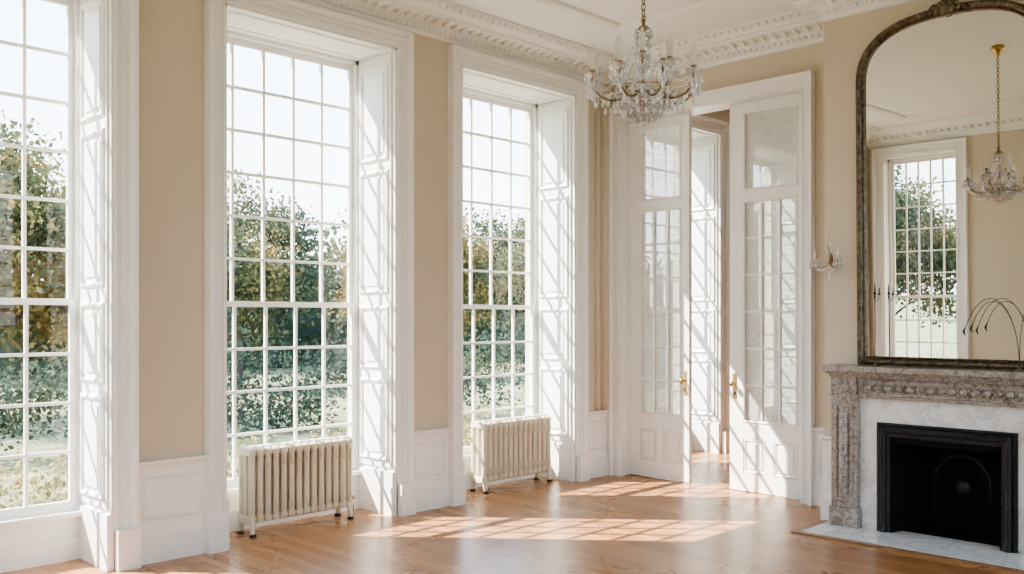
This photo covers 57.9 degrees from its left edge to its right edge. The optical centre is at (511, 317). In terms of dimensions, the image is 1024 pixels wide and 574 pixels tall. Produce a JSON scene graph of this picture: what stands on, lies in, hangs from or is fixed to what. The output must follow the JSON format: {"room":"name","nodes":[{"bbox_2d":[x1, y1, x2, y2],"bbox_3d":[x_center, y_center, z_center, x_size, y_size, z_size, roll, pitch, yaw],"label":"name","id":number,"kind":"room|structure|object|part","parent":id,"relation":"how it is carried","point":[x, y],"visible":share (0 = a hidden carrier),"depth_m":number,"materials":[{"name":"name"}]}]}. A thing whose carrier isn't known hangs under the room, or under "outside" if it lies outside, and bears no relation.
{"room":"empty living room","nodes":[
{"label":"empty living room","id":0,"kind":"room"},
{"bbox_2d":[139,0,729,461],"bbox_3d":[0.126,-0.460,8.505,0.620,3.920,12.700,0,0,44],"label":"wall","id":1,"kind":"structure","parent":0,"point":[171,32],"depth_m":5.86,"materials":[{"name":"beige paint"}]},
{"bbox_2d":[0,0,140,572],"bbox_3d":[-3.069,-0.340,5.194,0.698,3.680,1.696,0,0,44],"label":"window","id":2,"kind":"structure","parent":1,"relation":"in","point":[98,523],"depth_m":5.56,"materials":[{"name":"white paint"}]},
{"bbox_2d":[204,0,415,553],"bbox_3d":[-1.577,-0.340,6.715,0.698,3.680,1.696,0,0,44],"label":"window","id":3,"kind":"structure","parent":1,"relation":"in","point":[377,59],"depth_m":7.03,"materials":[{"name":"white paint"}]},
{"bbox_2d":[139,410,609,529],"bbox_3d":[0.365,1.087,8.270,0.050,0.425,12.100,0,0,44],"label":"wainscoting","id":4,"kind":"structure","parent":1,"relation":"attached to","point":[171,490],"depth_m":5.85,"materials":[{"name":"white paint"}]},
{"bbox_2d":[141,453,607,565],"bbox_3d":[0.358,1.395,8.277,0.030,0.210,12.100,0,0,44],"label":"baseboard","id":5,"kind":"structure","parent":1,"relation":"attached to","point":[160,544],"depth_m":5.84,"materials":[{"name":"white paint"}]},
{"bbox_2d":[448,44,589,506],"bbox_3d":[-0.120,-0.340,8.199,0.698,3.680,1.696,0,0,44],"label":"window","id":6,"kind":"structure","parent":1,"relation":"in","point":[556,105],"depth_m":8.52,"materials":[{"name":"white paint"}]},
{"bbox_2d":[298,0,913,88],"bbox_3d":[0.040,-2.310,3.264,6.600,0.220,9.300,0,0,44],"label":"trim","id":7,"kind":"structure","parent":1,"relation":"attached to","point":[446,21],"depth_m":7.53,"materials":[{"name":"white paint"}]},
{"bbox_3d":[0.040,-2.310,3.264,6.600,0.220,9.300,0,0,44],"label":"cornice","id":8,"kind":"part","parent":7,"relation":"part of","materials":[{"name":"paint"}]},
{"bbox_2d":[692,114,729,453],"bbox_3d":[1.618,-0.340,9.969,0.698,3.680,1.696,0,0,44],"label":"window","id":9,"kind":"structure","parent":1,"relation":"in","point":[710,136],"depth_m":10.32,"materials":[{"name":"white paint"}]},
{"bbox_2d":[0,450,1022,573],"bbox_3d":[1.729,1.575,5.249,7.470,0.150,15.100,0,0,44],"label":"floor","id":10,"kind":"structure","parent":0,"point":[631,523],"depth_m":6.29,"materials":[{"name":"brown wood"}]},
{"bbox_2d":[237,436,354,537],"bbox_3d":[-1.522,1.194,6.698,0.216,0.613,0.937,0,0,44],"label":"radiator","id":11,"kind":"object","parent":10,"relation":"on","point":[280,480],"visible":1,"depth_m":6.58,"materials":[{"name":"beige metal"}]},
{"bbox_2d":[470,414,551,493],"bbox_3d":[0.026,1.194,8.275,0.216,0.613,0.937,0,0,44],"label":"radiator","id":12,"kind":"object","parent":10,"relation":"on","point":[511,447],"visible":1,"depth_m":8.12,"materials":[{"name":"beige metal"}]},
{"bbox_2d":[791,364,1023,573],"bbox_3d":[2.922,0.919,6.215,1.740,1.162,1.010,0,0,44],"label":"fireplace","id":13,"kind":"object","parent":10,"relation":"on","point":[916,469],"visible":1,"depth_m":6.36,"materials":[{"name":"brown stone"}]},
{"bbox_2d":[870,284,880,366],"bbox_3d":[2.535,0.045,6.461,0.060,0.585,0.062,0,0,-3],"label":"candlestick","id":14,"kind":"object","parent":13,"relation":"on","point":[874,292],"visible":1,"depth_m":6.46,"materials":[{"name":"brown metal"}]},
{"bbox_2d":[962,298,1023,371],"bbox_3d":[3.096,0.105,5.911,0.411,0.466,0.060,0,0,44],"label":"ornament","id":15,"kind":"object","parent":13,"relation":"on","point":[1019,369],"visible":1,"depth_m":5.85,"materials":[{"name":"brown metal"}]},
{"bbox_2d":[595,84,608,410],"bbox_3d":[0.846,-0.673,8.796,0.090,3.095,0.185,0,0,44],"label":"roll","id":16,"kind":"object","parent":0,"point":[604,119],"depth_m":8.79,"materials":[{"name":"beige paint"}]},
{"bbox_2d":[448,0,794,54],"bbox_3d":[1.729,-2.520,5.249,7.470,0.200,15.100,0,0,44],"label":"ceiling","id":17,"kind":"structure","parent":0,"point":[529,13],"depth_m":7.42,"materials":[{"name":"paint"}]},
{"bbox_2d":[532,0,729,30],"bbox_3d":[0.845,-2.404,4.085,5.060,0.032,5.260,0,0,44],"label":"trim","id":18,"kind":"structure","parent":17,"relation":"attached to","point":[556,4],"depth_m":7.28,"materials":[{"name":"paint"}]},
{"bbox_2d":[583,0,702,126],"bbox_3d":[0.657,-1.688,4.621,0.583,1.465,0.585,0,0,11],"label":"crystal chandelier","id":19,"kind":"object","parent":17,"relation":"hanging from","point":[635,102],"visible":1,"depth_m":4.53,"materials":[{"name":"clear glass"}]},
{"bbox_2d":[610,42,999,462],"bbox_3d":[3.385,-0.460,6.671,6.600,3.920,0.250,0,0,44],"label":"wall","id":20,"kind":"structure","parent":0,"point":[811,57],"depth_m":7.42,"materials":[{"name":"beige paint"}]},
{"bbox_2d":[629,113,691,482],"bbox_3d":[1.351,-0.184,8.614,0.684,3.352,0.117,0,0,44],"label":"door","id":21,"kind":"structure","parent":20,"relation":"attached to","point":[660,152],"depth_m":8.63,"materials":[{"name":"white paint"}]},
{"bbox_2d":[608,70,814,505],"bbox_3d":[1.786,-0.240,8.241,2.060,3.480,0.382,0,0,44],"label":"door frame","id":22,"kind":"structure","parent":20,"relation":"attached to","point":[720,99],"depth_m":8.07,"materials":[{"name":"white wood"}]},
{"bbox_2d":[729,93,799,498],"bbox_3d":[2.153,-0.184,7.826,0.724,3.352,0.117,0,0,44],"label":"door","id":23,"kind":"structure","parent":20,"relation":"attached to","point":[764,383],"depth_m":7.87,"materials":[{"name":"white paint"}]},
{"bbox_2d":[812,427,830,492],"bbox_3d":[3.857,1.087,5.661,4.510,0.425,0.530,0,0,44],"label":"trim","id":24,"kind":"structure","parent":20,"relation":"attached to","point":[822,444],"depth_m":6.89,"materials":[{"name":"white paint"}]},
{"bbox_2d":[813,479,830,519],"bbox_3d":[3.864,1.395,5.668,4.510,0.210,0.510,0,0,44],"label":"baseboard","id":25,"kind":"structure","parent":20,"relation":"attached to","point":[822,499],"depth_m":6.88,"materials":[{"name":"white paint"}]},
{"bbox_2d":[824,0,1023,435],"bbox_3d":[3.122,-0.460,6.418,1.780,3.920,0.480,0,0,44],"label":"wall","id":26,"kind":"structure","parent":0,"point":[846,39],"depth_m":6.77,"materials":[{"name":"beige paint"}]},
{"bbox_2d":[809,238,842,280],"bbox_3d":[2.315,-0.436,6.777,0.262,0.328,0.142,0,0,44],"label":"wall sconce","id":27,"kind":"object","parent":26,"relation":"attached to","point":[832,263],"visible":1,"depth_m":6.79,"materials":[{"name":"glass"}]},
{"bbox_2d":[856,0,1023,369],"bbox_3d":[2.914,-0.900,6.206,1.255,2.474,0.110,0,0,44],"label":"arched mirror","id":28,"kind":"object","parent":26,"relation":"attached to","point":[940,89],"visible":1,"depth_m":6.25,"materials":[{"name":"brown mirror"}]},
{"label":"outside","id":29,"kind":"structure","parent":0,"visible":0},
{"bbox_2d":[0,358,524,507],"bbox_3d":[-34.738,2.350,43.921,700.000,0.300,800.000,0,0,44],"label":"ground","id":30,"kind":"structure","parent":29,"point":[44,442],"depth_m":18.42,"materials":[{"name":"green plant"}]},
{"bbox_2d":[0,109,67,363],"bbox_3d":[-11.029,-1.031,19.103,6.212,6.485,6.215,0,0,44],"label":"autumn tree","id":31,"kind":"object","parent":30,"relation":"on","point":[45,220],"visible":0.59,"depth_m":18.34,"materials":[{"name":"green plant"}]},
{"bbox_2d":[0,405,523,508],"bbox_3d":[0.226,1.968,16.142,3.205,1.015,22.520,0,0,44],"label":"planting","id":32,"kind":"object","parent":30,"relation":"on","point":[18,484],"visible":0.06,"depth_m":10.47,"materials":[{"name":"green plant"}]},
{"bbox_2d":[0,300,524,455],"bbox_3d":[0.011,1.079,22.288,2.320,2.835,35.118,0,0,44],"label":"shrub border","id":33,"kind":"object","parent":30,"relation":"on","point":[60,389],"visible":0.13,"depth_m":17.54,"materials":[{"name":"green plant"}]},
{"bbox_2d":[0,216,524,379],"bbox_3d":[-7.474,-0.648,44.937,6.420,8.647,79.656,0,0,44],"label":"tree","id":34,"kind":"object","parent":30,"relation":"on","point":[309,330],"visible":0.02,"depth_m":41.20,"materials":[{"name":"green plant"}]},
{"bbox_2d":[227,166,343,389],"bbox_3d":[-8.612,-1.178,28.399,6.920,6.778,6.433,0,0,44],"label":"tree","id":35,"kind":"object","parent":30,"relation":"on","point":[247,274],"visible":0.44,"depth_m":27.73,"materials":[{"name":"green plant"}]},
{"bbox_2d":[327,205,521,348],"bbox_3d":[-3.261,-1.516,33.571,7.147,7.458,7.144,0,0,14],"label":"autumn tree","id":36,"kind":"object","parent":30,"relation":"on","point":[482,279],"visible":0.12,"depth_m":33.56,"materials":[{"name":"green plant"}]},
{"bbox_2d":[463,207,524,340],"bbox_3d":[0.942,-1.685,40.743,7.958,7.794,7.398,0,0,-19],"label":"tree","id":37,"kind":"object","parent":30,"relation":"on","point":[518,253],"visible":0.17,"depth_m":39.49,"materials":[{"name":"green plant"}]}
]}

